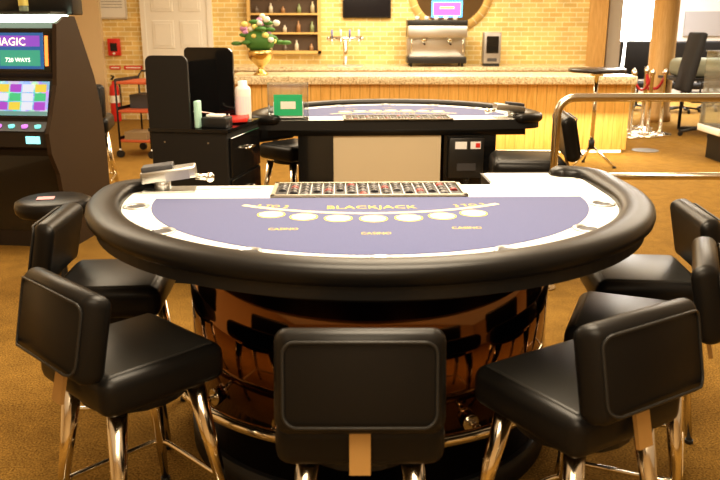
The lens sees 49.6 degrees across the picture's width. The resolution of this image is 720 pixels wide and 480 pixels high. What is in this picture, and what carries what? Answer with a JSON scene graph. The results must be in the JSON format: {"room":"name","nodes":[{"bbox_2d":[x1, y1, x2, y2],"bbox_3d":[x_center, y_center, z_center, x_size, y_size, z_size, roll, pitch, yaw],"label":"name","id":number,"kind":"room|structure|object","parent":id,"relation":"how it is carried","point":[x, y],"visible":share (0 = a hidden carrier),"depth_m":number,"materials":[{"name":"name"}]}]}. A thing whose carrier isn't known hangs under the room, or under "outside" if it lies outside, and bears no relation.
{"room":"casino","nodes":[
{"label":"casino","id":0,"kind":"room"},
{"bbox_2d":[75,0,109,112],"bbox_3d":[-4.400,-3.560,12.649,0.400,3.200,0.120,0,15,0],"label":"pilaster","id":1,"kind":"object","parent":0,"point":[90,25],"depth_m":12.67,"materials":[{"name":"brown wood"}]},
{"bbox_2d":[102,0,608,118],"bbox_3d":[-0.287,-3.602,12.803,8.625,3.200,0.260,0,16,0],"label":"wall","id":2,"kind":"structure","parent":0,"point":[534,32],"depth_m":12.77,"materials":[{"name":"brick"}]},
{"bbox_2d":[100,0,127,18],"bbox_3d":[-4.020,-3.784,12.633,0.480,0.400,0.026,0,16,0],"label":"picture frame","id":3,"kind":"object","parent":2,"relation":"attached to","point":[110,9],"visible":1,"depth_m":12.64,"materials":[{"name":"grey paper"}]},
{"bbox_2d":[107,39,141,68],"bbox_3d":[-3.870,-3.053,12.813,0.540,0.495,0.075,0,16,0],"label":"fire alarm","id":4,"kind":"object","parent":2,"relation":"attached to","point":[114,46],"visible":1,"depth_m":12.78,"materials":[{"name":"red plastic"}]},
{"bbox_2d":[139,0,213,119],"bbox_3d":[-2.980,-3.093,12.782,1.160,2.230,0.110,0,16,0],"label":"door","id":5,"kind":"structure","parent":2,"relation":"in","point":[168,27],"depth_m":12.68,"materials":[{"name":"white wood"}]},
{"bbox_2d":[246,0,320,53],"bbox_3d":[-1.230,-3.655,12.617,1.190,1.250,0.130,0,16,0],"label":"shelf niche","id":6,"kind":"object","parent":2,"relation":"attached to","point":[300,20],"visible":0.73,"depth_m":12.65,"materials":[{"name":"brown"}]},
{"bbox_2d":[343,0,390,17],"bbox_3d":[0.110,-3.905,12.582,0.780,0.620,0.064,0,16,0],"label":"screen","id":7,"kind":"object","parent":2,"relation":"attached to","point":[351,8],"visible":1,"depth_m":12.60,"materials":[{"name":"black"}]},
{"bbox_2d":[409,0,491,28],"bbox_3d":[1.460,-4.053,12.556,1.400,1.400,0.034,0,16,0],"label":"round mirror","id":8,"kind":"object","parent":2,"relation":"attached to","point":[473,11],"visible":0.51,"depth_m":12.63,"materials":[{"name":"brown mirror"}]},
{"bbox_2d":[0,102,719,479],"bbox_3d":[2.200,-0.464,7.654,14.000,0.104,19.400,0,16,0],"label":"floor","id":9,"kind":"structure","parent":0,"point":[30,420],"depth_m":3.57,"materials":[{"name":"brown"}]},
{"bbox_2d":[14,192,90,276],"bbox_3d":[-1.680,0.070,4.357,0.470,0.637,0.470,0,16,0],"label":"stool","id":10,"kind":"object","parent":9,"relation":"on","point":[34,207],"visible":0.34,"depth_m":4.18,"materials":[{"name":"black leather"}]},
{"bbox_2d":[0,0,109,245],"bbox_3d":[-2.345,-0.982,5.617,0.640,1.990,0.850,2,16,7],"label":"machine","id":11,"kind":"object","parent":9,"relation":"on","point":[52,133],"visible":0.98,"depth_m":5.44,"materials":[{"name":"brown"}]},
{"bbox_2d":[28,202,184,449],"bbox_3d":[-0.965,0.317,3.014,0.487,0.878,0.420,-1,16,-4],"label":"stool","id":12,"kind":"object","parent":9,"relation":"on","point":[131,291],"visible":0.48,"depth_m":2.85,"materials":[{"name":"black leather"}]},
{"bbox_2d":[96,84,118,183],"bbox_3d":[-2.453,-0.861,6.934,0.504,1.054,0.584,-3,16,-10],"label":"stool","id":13,"kind":"object","parent":9,"relation":"on","point":[108,118],"visible":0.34,"depth_m":6.93,"materials":[{"name":"black leather"}]},
{"bbox_2d":[109,75,121,121],"bbox_3d":[-4.012,-2.326,12.787,0.164,0.749,0.178,-10,19,-33],"label":"fire extinguisher","id":14,"kind":"object","parent":9,"relation":"on","point":[111,88],"visible":0.72,"depth_m":12.74,"materials":[{"name":"red metal"}]},
{"bbox_2d":[15,267,226,479],"bbox_3d":[-0.703,0.502,2.345,0.420,0.878,0.487,14,21,42],"label":"stool","id":15,"kind":"object","parent":9,"relation":"on","point":[147,361],"visible":1,"depth_m":2.18,"materials":[{"name":"black leather"}]},
{"bbox_2d":[114,70,152,158],"bbox_3d":[-2.612,-1.554,9.547,0.488,0.992,0.752,3,16,10],"label":"utility cart","id":16,"kind":"object","parent":9,"relation":"on","point":[138,101],"visible":0.58,"depth_m":9.31,"materials":[{"name":"red metal"}]},
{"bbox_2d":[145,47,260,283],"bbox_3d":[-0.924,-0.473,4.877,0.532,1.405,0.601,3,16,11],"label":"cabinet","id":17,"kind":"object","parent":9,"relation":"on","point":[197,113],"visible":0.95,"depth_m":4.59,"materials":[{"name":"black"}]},
{"bbox_2d":[259,130,298,185],"bbox_3d":[-0.554,-0.585,6.266,0.487,0.878,0.420,14,20,40],"label":"stool","id":18,"kind":"object","parent":9,"relation":"on","point":[285,152],"visible":0.22,"depth_m":6.11,"materials":[{"name":"black leather"}]},
{"bbox_2d":[274,328,445,479],"bbox_3d":[0.000,0.585,2.048,0.420,0.878,0.487,0,16,0],"label":"stool","id":19,"kind":"object","parent":9,"relation":"on","point":[358,401],"visible":1,"depth_m":1.76,"materials":[{"name":"black leather"}]},
{"bbox_2d":[85,161,655,479],"bbox_3d":[0.042,0.298,2.789,2.040,1.034,1.475,0,16,-1],"label":"table","id":20,"kind":"object","parent":9,"relation":"on","point":[476,264],"visible":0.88,"depth_m":2.49,"materials":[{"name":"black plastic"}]},
{"bbox_2d":[252,82,542,184],"bbox_3d":[0.229,-0.636,5.915,2.040,1.165,1.240,-1,16,-3],"label":"table","id":21,"kind":"object","parent":9,"relation":"on","point":[346,140],"visible":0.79,"depth_m":5.36,"materials":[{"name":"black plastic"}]},
{"bbox_2d":[234,72,637,151],"bbox_3d":[0.875,-1.640,9.954,4.950,0.940,0.900,0,16,0],"label":"bar counter","id":22,"kind":"object","parent":9,"relation":"on","point":[540,92],"depth_m":9.52,"materials":[{"name":"yellow"}]},
{"bbox_2d":[231,14,290,74],"bbox_3d":[-1.203,-2.389,9.533,0.739,0.729,0.374,0,16,0],"label":"flower vase","id":23,"kind":"object","parent":22,"relation":"on","point":[260,40],"visible":1,"depth_m":9.43,"materials":[{"name":"gold metal"}]},
{"bbox_2d":[234,65,588,73],"bbox_3d":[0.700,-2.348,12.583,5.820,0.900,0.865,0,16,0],"label":"countertop","id":24,"kind":"structure","parent":22,"relation":"on","point":[237,68],"depth_m":12.06,"materials":[{"name":"beige stone"}]},
{"bbox_2d":[327,29,363,65],"bbox_3d":[-0.230,-3.035,12.322,0.600,0.562,0.250,0,16,0],"label":"tap","id":25,"kind":"object","parent":24,"relation":"on","point":[345,39],"visible":1,"depth_m":12.30,"materials":[{"name":"silver metal"}]},
{"bbox_2d":[406,16,467,66],"bbox_3d":[1.200,-3.131,12.295,0.930,0.760,0.571,0,16,0],"label":"coffee machine","id":26,"kind":"object","parent":24,"relation":"on","point":[427,41],"visible":1,"depth_m":12.16,"materials":[{"name":"silver metal"}]},
{"bbox_2d":[481,32,501,65],"bbox_3d":[2.080,-3.024,12.358,0.270,0.520,0.226,0,16,0],"label":"napkin dispenser","id":27,"kind":"object","parent":24,"relation":"on","point":[491,41],"visible":1,"depth_m":12.26,"materials":[{"name":"silver metal"}]},
{"bbox_2d":[489,110,582,171],"bbox_3d":[1.107,-0.315,5.045,0.560,1.010,0.484,2,16,6],"label":"stool","id":28,"kind":"object","parent":9,"relation":"on","point":[569,144],"visible":0.42,"depth_m":4.79,"materials":[{"name":"black leather"}]},
{"bbox_2d":[475,298,703,479],"bbox_3d":[0.602,0.560,2.137,0.420,0.878,0.487,-9,18,-31],"label":"stool","id":29,"kind":"object","parent":9,"relation":"on","point":[620,378],"visible":1,"depth_m":1.93,"materials":[{"name":"black leather"}]},
{"bbox_2d":[568,67,626,168],"bbox_3d":[2.590,-1.352,8.653,0.620,1.080,0.620,0,16,0],"label":"cocktail table","id":30,"kind":"object","parent":9,"relation":"on","point":[593,71],"visible":0.9,"depth_m":8.57,"materials":[{"name":"grey metal"}]},
{"bbox_2d":[618,41,628,74],"bbox_3d":[4.492,-2.932,14.033,0.604,1.248,0.644,0,16,0],"label":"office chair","id":31,"kind":"object","parent":9,"relation":"on","point":[621,42],"visible":0.07,"depth_m":14.08,"materials":[{"name":"black"}]},
{"bbox_2d":[548,93,719,290],"bbox_3d":[2.515,-0.272,4.594,2.890,1.169,0.120,0,16,0],"label":"handrail","id":32,"kind":"object","parent":9,"relation":"on","point":[576,97],"visible":0.7,"depth_m":4.44,"materials":[{"name":"silver"}]},
{"bbox_2d":[623,41,649,107],"bbox_3d":[5.143,-3.040,14.420,0.604,1.248,0.644,3,16,10],"label":"office chair","id":33,"kind":"object","parent":9,"relation":"on","point":[636,52],"visible":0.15,"depth_m":14.49,"materials":[{"name":"black leather"}]},
{"bbox_2d":[554,236,719,479],"bbox_3d":[0.927,0.437,2.581,0.487,0.878,0.420,6,17,22],"label":"stool","id":34,"kind":"object","parent":9,"relation":"on","point":[591,306],"visible":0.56,"depth_m":2.43,"materials":[{"name":"black leather"}]},
{"bbox_2d":[626,66,670,138],"bbox_3d":[4.060,-2.023,11.347,0.850,0.935,1.280,0,16,0],"label":"stanchions","id":35,"kind":"object","parent":9,"relation":"on","point":[637,131],"visible":0.88,"depth_m":11.07,"materials":[{"name":"silver metal"}]},
{"bbox_2d":[580,199,719,444],"bbox_3d":[1.117,0.299,3.079,0.487,0.878,0.420,1,16,5],"label":"stool","id":36,"kind":"object","parent":9,"relation":"on","point":[662,277],"visible":0.31,"depth_m":2.94,"materials":[{"name":"black leather"}]},
{"bbox_2d":[644,0,680,121],"bbox_3d":[4.900,-3.522,12.514,0.460,3.200,0.460,0,16,0],"label":"wood column","id":37,"kind":"structure","parent":9,"relation":"on","point":[665,20],"depth_m":12.47,"materials":[{"name":"brown wood"}]},
{"bbox_2d":[658,58,705,128],"bbox_3d":[5.600,-2.329,12.066,1.700,1.140,0.850,0,16,0],"label":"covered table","id":38,"kind":"object","parent":9,"relation":"on","point":[674,65],"visible":0.34,"depth_m":11.85,"materials":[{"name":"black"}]},
{"bbox_2d":[669,41,702,113],"bbox_3d":[5.840,-2.932,14.030,0.604,1.248,0.644,-6,16,-19],"label":"office chair","id":39,"kind":"object","parent":9,"relation":"on","point":[680,45],"visible":0.23,"depth_m":14.03,"materials":[{"name":"black leather"}]},
{"bbox_2d":[674,32,707,136],"bbox_3d":[4.912,-2.204,11.055,0.740,1.435,0.695,1,16,5],"label":"office chair","id":40,"kind":"object","parent":9,"relation":"on","point":[696,41],"visible":0.54,"depth_m":10.88,"materials":[{"name":"black leather"}]},
{"bbox_2d":[696,41,719,108],"bbox_3d":[6.541,-3.012,14.322,0.604,1.248,0.644,-1,16,-5],"label":"office chair","id":41,"kind":"object","parent":9,"relation":"on","point":[710,45],"visible":0.12,"depth_m":14.32,"materials":[{"name":"black leather"}]},
{"bbox_2d":[697,50,719,161],"bbox_3d":[4.500,-1.541,9.016,0.900,1.251,0.600,0,16,0],"label":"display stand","id":42,"kind":"object","parent":9,"relation":"on","point":[709,121],"visible":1,"depth_m":9.07,"materials":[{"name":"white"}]},
{"bbox_2d":[604,0,623,67],"bbox_3d":[4.180,-3.656,12.996,0.220,3.200,0.500,0,15,0],"label":"wall pier","id":43,"kind":"object","parent":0,"point":[615,12],"depth_m":12.81,"materials":[{"name":"white paint"}]},
{"bbox_2d":[635,0,719,92],"bbox_3d":[6.440,-4.618,16.465,5.520,3.200,0.200,0,16,0],"label":"wall","id":44,"kind":"structure","parent":0,"point":[686,5],"depth_m":16.30,"materials":[{"name":"grey paint"}]},
{"bbox_2d":[621,0,719,67],"bbox_3d":[6.600,-4.725,16.290,3.600,2.400,0.080,0,16,0],"label":"window","id":45,"kind":"structure","parent":44,"relation":"in","point":[637,14],"depth_m":16.33,"materials":[{"name":"white glass"}]}
]}

